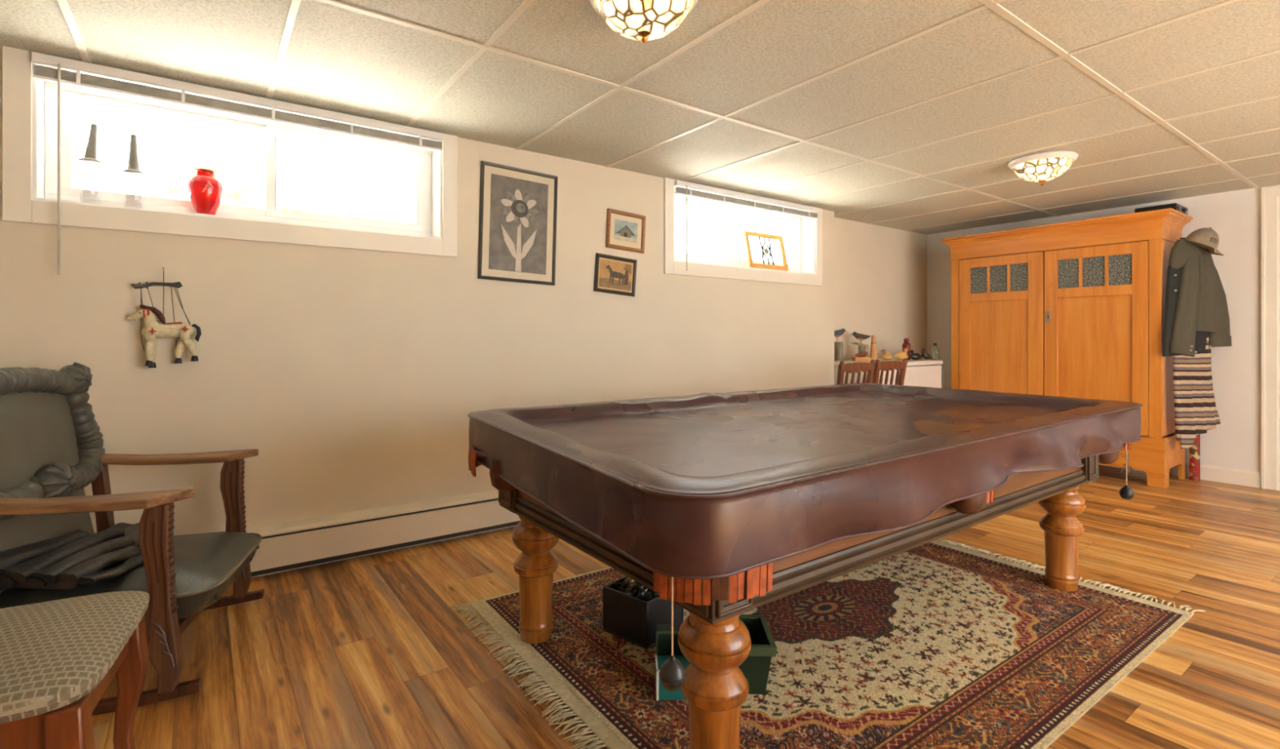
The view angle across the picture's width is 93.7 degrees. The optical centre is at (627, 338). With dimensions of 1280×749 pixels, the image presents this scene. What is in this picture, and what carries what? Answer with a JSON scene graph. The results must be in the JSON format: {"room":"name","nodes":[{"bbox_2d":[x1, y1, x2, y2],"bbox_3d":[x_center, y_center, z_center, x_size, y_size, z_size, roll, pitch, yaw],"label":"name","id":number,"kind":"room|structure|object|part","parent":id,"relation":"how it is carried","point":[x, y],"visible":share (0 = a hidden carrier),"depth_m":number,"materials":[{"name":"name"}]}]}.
{"room":"basement game room","nodes":[
{"label":"basement game room","id":0,"kind":"room"},
{"bbox_2d":[0,46,834,577],"bbox_3d":[-0.987,-0.005,3.291,6.600,2.150,0.200,0,0,-35],"label":"wall","id":1,"kind":"structure","parent":0,"point":[354,376],"depth_m":2.96,"materials":[{"name":"paint"}]},
{"bbox_2d":[127,266,201,368],"bbox_3d":[-1.903,-0.086,2.470,0.242,0.414,0.077,0,0,-35],"label":"puppet","id":2,"kind":"object","parent":1,"relation":"hanging from","point":[152,331],"visible":1,"depth_m":2.46,"materials":[{"name":"beige paint"}]},
{"bbox_3d":[-1.933,0.026,2.432,0.038,0.142,0.038,0,0,-35],"label":"pony leg","id":3,"kind":"part","parent":2,"relation":"part of","materials":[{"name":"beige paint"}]},
{"bbox_3d":[-1.944,0.039,2.456,0.030,0.108,0.029,0,0,-35],"label":"pony leg","id":4,"kind":"part","parent":2,"relation":"part of","materials":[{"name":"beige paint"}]},
{"bbox_3d":[-1.865,0.039,2.510,0.050,0.098,0.034,0,0,-35],"label":"pony leg","id":5,"kind":"part","parent":2,"relation":"part of","materials":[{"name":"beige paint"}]},
{"bbox_3d":[-1.836,0.016,2.503,0.067,0.121,0.040,0,0,-35],"label":"pony leg","id":6,"kind":"part","parent":2,"relation":"part of","materials":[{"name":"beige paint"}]},
{"bbox_2d":[2,45,457,257],"bbox_3d":[-1.665,-0.757,2.790,1.714,0.646,0.201,0,0,-35],"label":"window","id":7,"kind":"structure","parent":1,"relation":"in","point":[82,208],"depth_m":2.58,"materials":[{"name":"paint"}]},
{"bbox_2d":[78,123,102,165],"bbox_3d":[-2.175,-0.702,2.430,0.074,0.333,0.074,0,0,-35],"label":"obelisk","id":8,"kind":"object","parent":7,"relation":"on","point":[90,157],"visible":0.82,"depth_m":2.42,"materials":[{"name":"grey stone"}]},
{"bbox_2d":[122,134,144,176],"bbox_3d":[-2.064,-0.692,2.508,0.074,0.314,0.074,0,0,-35],"label":"obelisk","id":9,"kind":"object","parent":7,"relation":"on","point":[133,169],"visible":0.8,"depth_m":2.50,"materials":[{"name":"grey stone"}]},
{"bbox_3d":[-1.990,-0.790,2.651,0.760,0.428,0.018,0,0,-35],"label":"sash","id":10,"kind":"part","parent":7,"relation":"part of","materials":[{"name":"white plastic"}]},
{"bbox_2d":[186,168,223,214],"bbox_3d":[-1.860,-0.636,2.645,0.136,0.203,0.139,0,0,-35],"label":"vase","id":11,"kind":"object","parent":7,"relation":"on","point":[205,190],"visible":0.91,"depth_m":2.61,"materials":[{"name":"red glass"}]},
{"bbox_2d":[31,51,443,275],"bbox_3d":[-1.599,-0.656,2.696,1.550,0.832,0.054,0,0,-35],"label":"window blind","id":12,"kind":"object","parent":7,"relation":"attached to","point":[47,68],"visible":1,"depth_m":2.56,"materials":[{"name":"white plastic"}]},
{"bbox_3d":[-1.603,-0.983,2.703,1.542,0.011,0.028,0,0,-35],"label":"rail","id":13,"kind":"part","parent":12,"relation":"part of","materials":[{"name":"white plastic"}]},
{"bbox_3d":[-1.709,-0.790,2.852,1.534,0.512,0.050,0,0,-35],"label":"frame","id":14,"kind":"part","parent":7,"relation":"part of","materials":[{"name":"white plastic"}]},
{"bbox_3d":[-1.406,-0.790,3.044,0.734,0.428,0.018,0,0,-35],"label":"sash","id":15,"kind":"part","parent":7,"relation":"part of","materials":[{"name":"white plastic"}]},
{"bbox_2d":[245,489,520,577],"bbox_3d":[-0.866,0.958,3.215,5.510,0.225,0.064,0,0,-35],"label":"baseboard heater","id":16,"kind":"object","parent":1,"relation":"attached to","point":[285,546],"visible":0.22,"depth_m":2.92,"materials":[{"name":"metal"}]},
{"bbox_2d":[477,160,557,285],"bbox_3d":[-0.616,-0.642,3.418,0.489,0.660,0.019,0,0,-35],"label":"framed print","id":17,"kind":"object","parent":1,"relation":"attached to","point":[517,211],"visible":1,"depth_m":3.41,"materials":[{"name":"grey paper"}]},
{"bbox_2d":[593,253,636,297],"bbox_3d":[-0.074,-0.399,3.803,0.324,0.259,0.019,0,0,-35],"label":"framed print","id":18,"kind":"object","parent":1,"relation":"attached to","point":[616,275],"visible":1,"depth_m":3.80},
{"bbox_2d":[605,208,645,253],"bbox_3d":[-0.009,-0.686,3.849,0.307,0.260,0.019,0,0,-35],"label":"framed print","id":19,"kind":"object","parent":1,"relation":"attached to","point":[625,231],"visible":1,"depth_m":3.85},
{"bbox_2d":[663,177,822,286],"bbox_3d":[0.879,-0.757,4.597,1.681,0.646,0.201,0,0,-35],"label":"window","id":20,"kind":"structure","parent":1,"relation":"in","point":[806,268],"depth_m":4.59,"materials":[{"name":"paint"}]},
{"bbox_3d":[0.524,-0.790,4.436,0.653,0.428,0.018,0,0,-35],"label":"sash","id":21,"kind":"part","parent":20,"relation":"part of","materials":[{"name":"white plastic"}]},
{"bbox_3d":[0.835,-0.790,4.658,1.501,0.512,0.050,0,0,-35],"label":"frame","id":22,"kind":"part","parent":20,"relation":"part of","materials":[{"name":"white plastic"}]},
{"bbox_2d":[674,179,818,271],"bbox_3d":[0.946,-0.766,4.503,1.517,0.612,0.054,0,0,-35],"label":"window blind","id":23,"kind":"object","parent":20,"relation":"attached to","point":[685,188],"visible":1,"depth_m":4.41,"materials":[{"name":"white plastic"}]},
{"bbox_3d":[0.941,-0.983,4.509,1.509,0.011,0.028,0,0,-35],"label":"rail","id":24,"kind":"part","parent":23,"relation":"part of","materials":[{"name":"white plastic"}]},
{"bbox_3d":[1.095,-0.790,4.819,0.808,0.428,0.018,0,0,-35],"label":"sash","id":25,"kind":"part","parent":20,"relation":"part of","materials":[{"name":"white plastic"}]},
{"bbox_2d":[742,231,788,271],"bbox_3d":[1.087,-0.682,4.708,0.432,0.286,0.081,0,0,-35],"label":"glass panel","id":26,"kind":"object","parent":20,"relation":"on","point":[746,233],"visible":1,"depth_m":4.70,"materials":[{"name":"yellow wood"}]},
{"bbox_2d":[0,0,1279,235],"bbox_3d":[1.705,-1.103,1.977,9.670,0.054,5.750,0,0,-35],"label":"ceiling","id":27,"kind":"structure","parent":0,"point":[904,115],"depth_m":2.52,"materials":[{"name":"tile"}]},
{"bbox_2d":[589,0,697,43],"bbox_3d":[0.051,-0.996,1.863,0.348,0.160,0.348,0,0,-35],"label":"ceiling lamp","id":28,"kind":"object","parent":27,"relation":"attached to","point":[643,20],"visible":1,"depth_m":1.82,"materials":[{"name":"white glass"}]},
{"bbox_2d":[1008,151,1078,186],"bbox_3d":[2.491,-0.996,3.608,0.348,0.160,0.348,0,0,-35],"label":"ceiling lamp","id":29,"kind":"object","parent":27,"relation":"attached to","point":[1043,166],"visible":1,"depth_m":3.52,"materials":[{"name":"white glass"}]},
{"bbox_3d":[2.491,-0.996,3.608,0.292,0.100,0.292,0,0,-35],"label":"lamp shade","id":30,"kind":"part","parent":29,"relation":"part of","materials":[{"name":"white glass"}]},
{"bbox_2d":[92,465,1279,748],"bbox_3d":[1.720,1.095,1.957,9.670,0.050,5.700,0,0,-35],"label":"floor","id":31,"kind":"structure","parent":0,"point":[368,651],"depth_m":2.07,"materials":[{"name":"brown wood"}]},
{"bbox_2d":[0,591,149,748],"bbox_3d":[-1.295,0.595,1.170,0.517,0.950,0.494,0,0,-27],"label":"upholstered chair","id":32,"kind":"object","parent":31,"relation":"on","point":[59,659],"visible":1,"depth_m":1.17,"materials":[{"name":"fabric"}]},
{"bbox_3d":[-1.269,0.704,1.184,0.376,0.083,0.424,0,0,-27],"label":"seat rail","id":33,"kind":"part","parent":32,"relation":"part of","materials":[{"name":"brown wood"}]},
{"bbox_3d":[-1.008,0.867,1.093,0.075,0.406,0.063,0,0,-27],"label":"leg","id":34,"kind":"part","parent":32,"relation":"part of","materials":[{"name":"brown wood"}]},
{"bbox_3d":[-1.192,0.867,1.449,0.075,0.406,0.063,0,0,-27],"label":"leg","id":35,"kind":"part","parent":32,"relation":"part of","materials":[{"name":"brown wood"}]},
{"bbox_2d":[0,362,264,715],"bbox_3d":[-1.709,0.579,2.002,0.764,0.982,0.784,0,0,-17],"label":"rocking chair","id":36,"kind":"object","parent":31,"relation":"on","point":[46,415],"visible":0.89,"depth_m":1.89,"materials":[{"name":"brown wood"}]},
{"bbox_3d":[-1.938,0.438,1.932,0.147,0.585,0.534,0,0,-17],"label":"panel","id":37,"kind":"part","parent":36,"relation":"part of","materials":[{"name":"grey fabric"}]},
{"bbox_2d":[0,522,143,590],"bbox_3d":[-1.702,0.672,1.951,0.316,0.114,0.577,0,0,-5],"label":"garment","id":38,"kind":"object","parent":36,"relation":"on","point":[77,558],"visible":0.93,"depth_m":1.80,"materials":[{"name":"grey fabric"}]},
{"bbox_3d":[-1.565,0.462,1.696,0.556,0.048,0.114,0,0,-17],"label":"armrest","id":39,"kind":"part","parent":36,"relation":"part of","materials":[{"name":"brown wood"}]},
{"bbox_3d":[-1.966,0.752,2.274,0.108,0.565,0.036,0,0,-17],"label":"post","id":40,"kind":"part","parent":36,"relation":"part of","materials":[{"name":"red wood"}]},
{"bbox_2d":[0,532,258,620],"bbox_3d":[-1.636,0.789,2.026,0.603,0.153,0.596,0,0,-17],"label":"seat cushion","id":41,"kind":"object","parent":36,"relation":"on","point":[206,564],"depth_m":1.90,"materials":[{"name":"grey leather"}]},
{"bbox_3d":[-1.366,0.760,1.760,0.102,0.551,0.040,0,0,-17],"label":"post","id":42,"kind":"part","parent":36,"relation":"part of","materials":[{"name":"brown wood"}]},
{"bbox_3d":[-1.765,0.462,2.336,0.556,0.048,0.114,0,0,-17],"label":"armrest","id":43,"kind":"part","parent":36,"relation":"part of","materials":[{"name":"brown wood"}]},
{"bbox_3d":[-1.566,0.760,2.399,0.102,0.551,0.040,0,0,-17],"label":"post","id":44,"kind":"part","parent":36,"relation":"part of","materials":[{"name":"brown wood"}]},
{"bbox_2d":[447,537,1205,748],"bbox_3d":[0.772,1.064,2.369,2.460,0.012,1.730,0,0,-35],"label":"patterned rug","id":45,"kind":"object","parent":31,"relation":"on","point":[934,645],"visible":0.63,"depth_m":1.98,"materials":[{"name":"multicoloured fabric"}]},
{"bbox_2d":[603,576,683,649],"bbox_3d":[0.057,0.981,2.187,0.210,0.160,0.210,0,0,42],"label":"box","id":46,"kind":"object","parent":45,"relation":"on","point":[632,620],"visible":0.66,"depth_m":2.10,"materials":[{"name":"paint"}]},
{"bbox_2d":[614,577,659,602],"bbox_3d":[0.060,0.956,2.190,0.188,0.191,0.198,0,0,42],"label":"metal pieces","id":47,"kind":"object","parent":46,"relation":"in","point":[630,587],"visible":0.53,"depth_m":2.15,"materials":[{"name":"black metal"}]},
{"bbox_2d":[656,624,683,655],"bbox_3d":[0.141,0.991,1.914,0.103,0.140,0.063,0,0,0],"label":"case","id":48,"kind":"object","parent":45,"relation":"on","point":[663,631],"visible":0.31,"depth_m":1.89,"materials":[{"name":"plastic"}]},
{"bbox_2d":[654,654,689,701],"bbox_3d":[0.144,1.017,1.801,0.121,0.086,0.091,0,0,0],"label":"carton","id":49,"kind":"object","parent":45,"relation":"on","point":[662,694],"visible":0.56,"depth_m":1.76,"materials":[{"name":"teal cardboard"}]},
{"bbox_2d":[737,614,777,694],"bbox_3d":[0.327,0.983,1.863,0.228,0.155,0.208,0,0,3],"label":"crate","id":50,"kind":"object","parent":45,"relation":"on","point":[755,668],"visible":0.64,"depth_m":1.78,"materials":[{"name":"plastic"}]},
{"bbox_2d":[468,408,1129,748],"bbox_3d":[0.801,0.699,2.468,2.679,0.728,1.434,0,0,-35],"label":"pool table","id":51,"kind":"object","parent":45,"relation":"on","point":[713,639],"visible":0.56,"depth_m":1.67,"materials":[{"name":"brown wood"}]},
{"bbox_3d":[-0.382,0.509,2.145,0.133,0.186,0.133,0,0,-35],"label":"corner post","id":52,"kind":"part","parent":51,"relation":"part of","materials":[{"name":"brown wood"}]},
{"bbox_3d":[-0.326,0.832,2.135,0.169,0.462,0.169,0,0,-35],"label":"leg","id":53,"kind":"part","parent":51,"relation":"part of","materials":[{"name":"brown wood"}]},
{"bbox_2d":[658,577,685,691],"bbox_3d":[0.087,0.547,1.165,0.052,0.264,0.052,0,0,-35],"label":"holder","id":54,"kind":"object","parent":51,"relation":"hanging from","point":[672,675],"visible":0.98,"depth_m":1.15,"materials":[{"name":"black rubber"}]},
{"bbox_3d":[0.087,0.516,1.165,0.003,0.202,0.004,0,0,-35],"label":"cord","id":55,"kind":"part","parent":54,"relation":"part of","materials":[{"name":"white fabric"}]},
{"bbox_3d":[0.201,0.832,1.393,0.169,0.462,0.169,0,0,-35],"label":"leg","id":56,"kind":"part","parent":51,"relation":"part of","materials":[{"name":"brown wood"}]},
{"bbox_3d":[0.191,0.509,1.338,0.133,0.186,0.133,0,0,-35],"label":"corner post","id":57,"kind":"part","parent":51,"relation":"part of","materials":[{"name":"brown wood"}]},
{"bbox_3d":[0.765,0.572,2.352,2.226,0.056,1.106,0,0,-35],"label":"apron moulding","id":58,"kind":"part","parent":51,"relation":"part of","materials":[{"name":"brown wood"}]},
{"bbox_2d":[466,383,1142,579],"bbox_3d":[0.808,0.369,2.454,2.781,0.196,1.504,0,0,-35],"label":"cover","id":59,"kind":"object","parent":51,"relation":"on","point":[680,495],"visible":0.97,"depth_m":1.67,"materials":[{"name":"brown leather"}]},
{"bbox_3d":[0.798,0.379,2.461,2.649,0.087,1.370,0,0,-35],"label":"rail frame","id":60,"kind":"part","parent":51,"relation":"part of","materials":[{"name":"brown leather"}]},
{"bbox_3d":[1.853,0.832,2.567,0.169,0.462,0.169,0,0,-35],"label":"leg","id":61,"kind":"part","parent":51,"relation":"part of","materials":[{"name":"brown wood"}]},
{"bbox_3d":[1.911,0.509,2.559,0.134,0.186,0.133,0,0,-35],"label":"corner post","id":62,"kind":"part","parent":51,"relation":"part of","materials":[{"name":"brown wood"}]},
{"bbox_2d":[1119,450,1134,499],"bbox_3d":[2.186,0.564,2.631,0.052,0.287,0.052,0,0,-35],"label":"holder","id":63,"kind":"object","parent":51,"relation":"hanging from","point":[1126,492],"visible":0.98,"depth_m":2.62,"materials":[{"name":"black rubber"}]},
{"bbox_3d":[2.186,0.532,2.631,0.003,0.225,0.004,0,0,-35],"label":"cord","id":64,"kind":"part","parent":63,"relation":"part of","materials":[{"name":"beige fabric"}]},
{"bbox_2d":[1120,444,1133,473],"bbox_3d":[2.209,0.506,2.652,0.040,0.182,0.054,0,0,-2],"label":"cord","id":65,"kind":"object","parent":51,"relation":"hanging from","point":[1128,468],"visible":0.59,"depth_m":2.65,"materials":[{"name":"grey"}]},
{"bbox_2d":[836,360,875,384],"bbox_3d":[1.456,0.611,4.323,0.409,0.918,0.476,0,0,-35],"label":"dining chair","id":66,"kind":"object","parent":31,"relation":"on","point":[857,367],"visible":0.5,"depth_m":4.13,"materials":[{"name":"brown wood"}]},
{"bbox_3d":[1.435,0.611,4.065,0.063,0.918,0.079,0,0,-35],"label":"post","id":67,"kind":"part","parent":66,"relation":"part of","materials":[{"name":"brown wood"}]},
{"bbox_3d":[1.585,0.203,4.143,0.350,0.072,0.022,0,0,-35],"label":"crest rail","id":68,"kind":"part","parent":66,"relation":"part of","materials":[{"name":"brown wood"}]},
{"bbox_3d":[1.707,0.611,4.258,0.063,0.918,0.079,0,0,-35],"label":"post","id":69,"kind":"part","parent":66,"relation":"part of","materials":[{"name":"brown wood"}]},
{"bbox_2d":[834,359,942,388],"bbox_3d":[2.259,0.634,5.300,0.990,0.872,0.542,0,0,-35],"label":"chest","id":70,"kind":"object","parent":31,"relation":"on","point":[920,373],"visible":0.23,"depth_m":5.16,"materials":[{"name":"wood"}]},
{"bbox_2d":[834,328,847,360],"bbox_3d":[1.838,0.056,5.255,0.191,0.284,0.083,0,0,-10],"label":"carved shorebird","id":71,"kind":"object","parent":70,"relation":"on","point":[838,346],"visible":0.75,"depth_m":5.23,"materials":[{"name":"blue paint"}]},
{"bbox_3d":[1.845,0.115,5.256,0.082,0.165,0.083,0,0,-10],"label":"post","id":72,"kind":"part","parent":71,"relation":"part of","materials":[{"name":"grey wood"}]},
{"bbox_2d":[850,332,871,356],"bbox_3d":[2.054,0.070,5.297,0.203,0.254,0.079,0,0,-10],"label":"carved shorebird","id":73,"kind":"object","parent":70,"relation":"on","point":[862,348],"visible":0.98,"depth_m":5.28,"materials":[{"name":"brown paint"}]},
{"bbox_2d":[851,351,871,361],"bbox_3d":[2.024,0.158,5.199,0.150,0.079,0.060,0,0,-10],"label":"bird","id":74,"kind":"object","parent":70,"relation":"on","point":[859,357],"visible":0.97,"depth_m":5.18},
{"bbox_2d":[869,334,877,360],"bbox_3d":[2.179,0.085,5.321,0.072,0.226,0.070,0,0,-10],"label":"cone","id":75,"kind":"object","parent":70,"relation":"on","point":[873,353],"visible":0.89,"depth_m":5.30,"materials":[{"name":"beige wood"}]},
{"bbox_2d":[880,349,893,359],"bbox_3d":[2.303,0.148,5.346,0.129,0.096,0.068,0,0,-10],"label":"duck decoy","id":76,"kind":"object","parent":70,"relation":"on","point":[887,356],"visible":1,"depth_m":5.33,"materials":[{"name":"yellow wood"}]},
{"bbox_3d":[2.259,0.216,5.300,0.990,0.037,0.542,0,0,-35],"label":"chest lid","id":77,"kind":"part","parent":70,"relation":"part of","materials":[{"name":"white wood"}]},
{"bbox_2d":[893,348,909,359],"bbox_3d":[2.458,0.143,5.376,0.155,0.107,0.076,0,0,-10],"label":"duck decoy","id":78,"kind":"object","parent":70,"relation":"on","point":[900,356],"visible":0.98,"depth_m":5.35,"materials":[{"name":"yellow wood"}]},
{"bbox_2d":[902,337,911,359],"bbox_3d":[2.535,0.098,5.461,0.074,0.200,0.073,0,0,-35],"label":"figurine","id":79,"kind":"object","parent":70,"relation":"on","point":[906,344],"visible":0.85,"depth_m":5.44,"materials":[{"name":"ceramic"}]},
{"bbox_2d":[907,350,922,359],"bbox_3d":[2.584,0.151,5.401,0.144,0.091,0.065,0,0,-10],"label":"duck decoy","id":80,"kind":"object","parent":70,"relation":"on","point":[913,356],"visible":1,"depth_m":5.38,"materials":[{"name":"black paint"}]},
{"bbox_2d":[920,348,931,359],"bbox_3d":[2.692,0.142,5.422,0.109,0.100,0.056,0,0,-10],"label":"bird figurine","id":81,"kind":"object","parent":70,"relation":"on","point":[926,356],"visible":1,"depth_m":5.40,"materials":[{"name":"brown metal"}]},
{"bbox_2d":[931,343,939,359],"bbox_3d":[2.786,0.121,5.440,0.068,0.152,0.068,0,0,-10],"label":"glass bottle","id":82,"kind":"object","parent":70,"relation":"on","point":[935,351],"visible":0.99,"depth_m":5.42,"materials":[{"name":"clear glass"}]},
{"bbox_2d":[872,358,907,385],"bbox_3d":[1.812,0.611,4.600,0.409,0.918,0.476,0,0,-35],"label":"dining chair","id":83,"kind":"object","parent":31,"relation":"on","point":[900,366],"visible":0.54,"depth_m":4.41,"materials":[{"name":"brown wood"}]},
{"bbox_3d":[1.791,0.611,4.342,0.063,0.918,0.079,0,0,-35],"label":"post","id":84,"kind":"part","parent":83,"relation":"part of","materials":[{"name":"brown wood"}]},
{"bbox_3d":[1.940,0.203,4.419,0.350,0.072,0.022,0,0,-35],"label":"crest rail","id":85,"kind":"part","parent":83,"relation":"part of","materials":[{"name":"brown wood"}]},
{"bbox_3d":[2.062,0.611,4.535,0.063,0.918,0.079,0,0,-35],"label":"post","id":86,"kind":"part","parent":83,"relation":"part of","materials":[{"name":"brown wood"}]},
{"bbox_2d":[940,208,1192,488],"bbox_3d":[3.568,0.079,5.023,0.566,1.983,1.611,0,0,-35],"label":"wardrobe","id":87,"kind":"object","parent":31,"relation":"on","point":[1076,309],"visible":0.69,"depth_m":4.71,"materials":[{"name":"brown wood"}]},
{"bbox_3d":[3.109,-0.512,5.312,0.008,0.228,0.138,0,0,-35],"label":"glass pane","id":88,"kind":"part","parent":87,"relation":"part of","materials":[{"name":"grey glass"}]},
{"bbox_3d":[3.202,-0.512,5.181,0.008,0.228,0.138,0,0,-35],"label":"glass pane","id":89,"kind":"part","parent":87,"relation":"part of","materials":[{"name":"grey glass"}]},
{"bbox_3d":[3.206,0.117,5.184,0.009,0.890,0.468,0,0,-35],"label":"door panel","id":90,"kind":"part","parent":87,"relation":"part of","materials":[{"name":"brown wood"}]},
{"bbox_3d":[3.205,0.002,5.175,0.026,1.420,0.666,0,0,-35],"label":"door","id":91,"kind":"part","parent":87,"relation":"part of","materials":[{"name":"brown wood"}]},
{"bbox_3d":[3.295,-0.512,5.051,0.008,0.228,0.138,0,0,-35],"label":"glass pane","id":92,"kind":"part","parent":87,"relation":"part of","materials":[{"name":"grey glass"}]},
{"bbox_3d":[3.407,-0.170,4.865,0.003,0.090,0.028,0,0,-35],"label":"keyhole plate","id":93,"kind":"part","parent":87,"relation":"part of","materials":[{"name":"metal"}]},
{"bbox_3d":[3.568,-0.871,5.023,0.566,0.082,1.611,0,0,-35],"label":"crown moulding","id":94,"kind":"part","parent":87,"relation":"part of","materials":[{"name":"brown wood"}]},
{"bbox_3d":[3.498,-0.512,4.764,0.008,0.228,0.143,0,0,-35],"label":"glass pane","id":95,"kind":"part","parent":87,"relation":"part of","materials":[{"name":"grey glass"}]},
{"bbox_3d":[3.594,-0.512,4.629,0.008,0.228,0.143,0,0,-35],"label":"glass pane","id":96,"kind":"part","parent":87,"relation":"part of","materials":[{"name":"grey glass"}]},
{"bbox_3d":[3.598,0.117,4.633,0.009,0.890,0.482,0,0,-35],"label":"door panel","id":97,"kind":"part","parent":87,"relation":"part of","materials":[{"name":"brown wood"}]},
{"bbox_3d":[3.593,0.002,4.629,0.026,1.420,0.658,0,0,-35],"label":"door","id":98,"kind":"part","parent":87,"relation":"part of","materials":[{"name":"brown wood"}]},
{"bbox_3d":[3.689,-0.512,4.495,0.008,0.228,0.143,0,0,-35],"label":"glass pane","id":99,"kind":"part","parent":87,"relation":"part of","materials":[{"name":"grey glass"}]},
{"bbox_3d":[3.585,0.732,5.035,0.524,0.027,1.527,0,0,-35],"label":"moulding","id":100,"kind":"part","parent":87,"relation":"part of","materials":[{"name":"brown wood"}]},
{"bbox_2d":[1134,203,1187,214],"bbox_3d":[4.063,-0.951,4.555,0.304,0.076,0.269,0,0,-35],"label":"case","id":101,"kind":"object","parent":87,"relation":"on","point":[1176,206],"visible":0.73,"depth_m":4.46,"materials":[{"name":"plastic"}]},
{"bbox_2d":[1162,227,1231,356],"bbox_3d":[4.109,-0.323,4.255,0.604,0.910,0.261,0,0,-13],"label":"coat","id":102,"kind":"object","parent":87,"relation":"hanging from","point":[1196,306],"depth_m":4.25,"materials":[{"name":"green fabric"}]},
{"bbox_2d":[1173,336,1220,448],"bbox_3d":[4.091,0.386,4.297,0.407,0.806,0.068,0,0,-11],"label":"striped knit","id":103,"kind":"object","parent":102,"relation":"hanging from","point":[1196,412],"visible":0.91,"depth_m":4.28,"materials":[{"name":"multicoloured fabric"}]},
{"bbox_3d":[4.067,-0.679,4.244,0.221,0.197,0.189,0,0,-35],"label":"baseball cap","id":104,"kind":"part","parent":102,"relation":"part of","materials":[{"name":"beige fabric"}]},
{"bbox_3d":[4.119,-0.341,4.274,0.201,0.600,0.051,0,0,-9],"label":"panel","id":105,"kind":"part","parent":102,"relation":"part of","materials":[{"name":"green fabric"}]},
{"bbox_2d":[1189,434,1199,481],"bbox_3d":[4.271,0.853,4.522,0.060,0.435,0.060,0,0,-35],"label":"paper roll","id":106,"kind":"object","parent":31,"relation":"on","point":[1194,451],"visible":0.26,"depth_m":4.50,"materials":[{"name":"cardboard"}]},
{"bbox_2d":[834,217,926,359],"bbox_3d":[2.411,-0.005,5.820,1.870,2.150,0.100,0,0,-35],"label":"wall","id":107,"kind":"structure","parent":0,"point":[880,272],"depth_m":5.76,"materials":[{"name":"paint"}]},
{"bbox_2d":[926,184,1279,472],"bbox_3d":[4.710,-0.005,4.110,0.100,2.150,5.550,0,0,-35],"label":"wall","id":108,"kind":"structure","parent":0,"point":[1235,443],"depth_m":4.42,"materials":[{"name":"white paint"}]},
{"bbox_2d":[959,229,963,236],"bbox_3d":[3.318,-1.005,5.967,0.020,0.150,0.030,0,0,-35],"label":"trim","id":109,"kind":"structure","parent":108,"relation":"attached to","point":[961,231],"depth_m":5.96,"materials":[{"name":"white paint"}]},
{"bbox_2d":[1098,462,1261,488],"bbox_3d":[3.933,1.014,5.106,0.014,0.112,2.025,0,0,-35],"label":"baseboard","id":110,"kind":"structure","parent":108,"relation":"attached to","point":[1218,474],"depth_m":4.42,"materials":[{"name":"paint"}]},
{"bbox_2d":[1261,185,1279,490],"bbox_3d":[4.793,0.000,3.884,0.026,2.140,0.965,0,0,-35],"label":"trim","id":111,"kind":"structure","parent":108,"relation":"attached to","point":[1269,195],"depth_m":4.24,"materials":[{"name":"paint"}]},
{"bbox_2d":[1277,197,1279,490],"bbox_3d":[4.846,0.040,3.918,0.110,2.060,0.820,0,0,-35],"label":"door","id":112,"kind":"structure","parent":108,"relation":"in","point":[1278,198],"depth_m":4.21,"materials":[{"name":"paint"}]},
{"label":"outside","id":113,"kind":"structure","parent":0,"visible":0},
{"bbox_3d":[-3.155,-0.240,9.628,22.000,0.220,12.645,0,0,-35],"label":"ground","id":114,"kind":"structure","parent":113,"visible":0},
{"bbox_2d":[141,161,306,212],"bbox_3d":[-3.433,-0.901,5.168,1.389,1.115,1.354,0,0,-35],"label":"shrub","id":115,"kind":"object","parent":114,"relation":"on","point":[241,194],"visible":0.12,"depth_m":4.96,"materials":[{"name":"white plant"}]}
]}

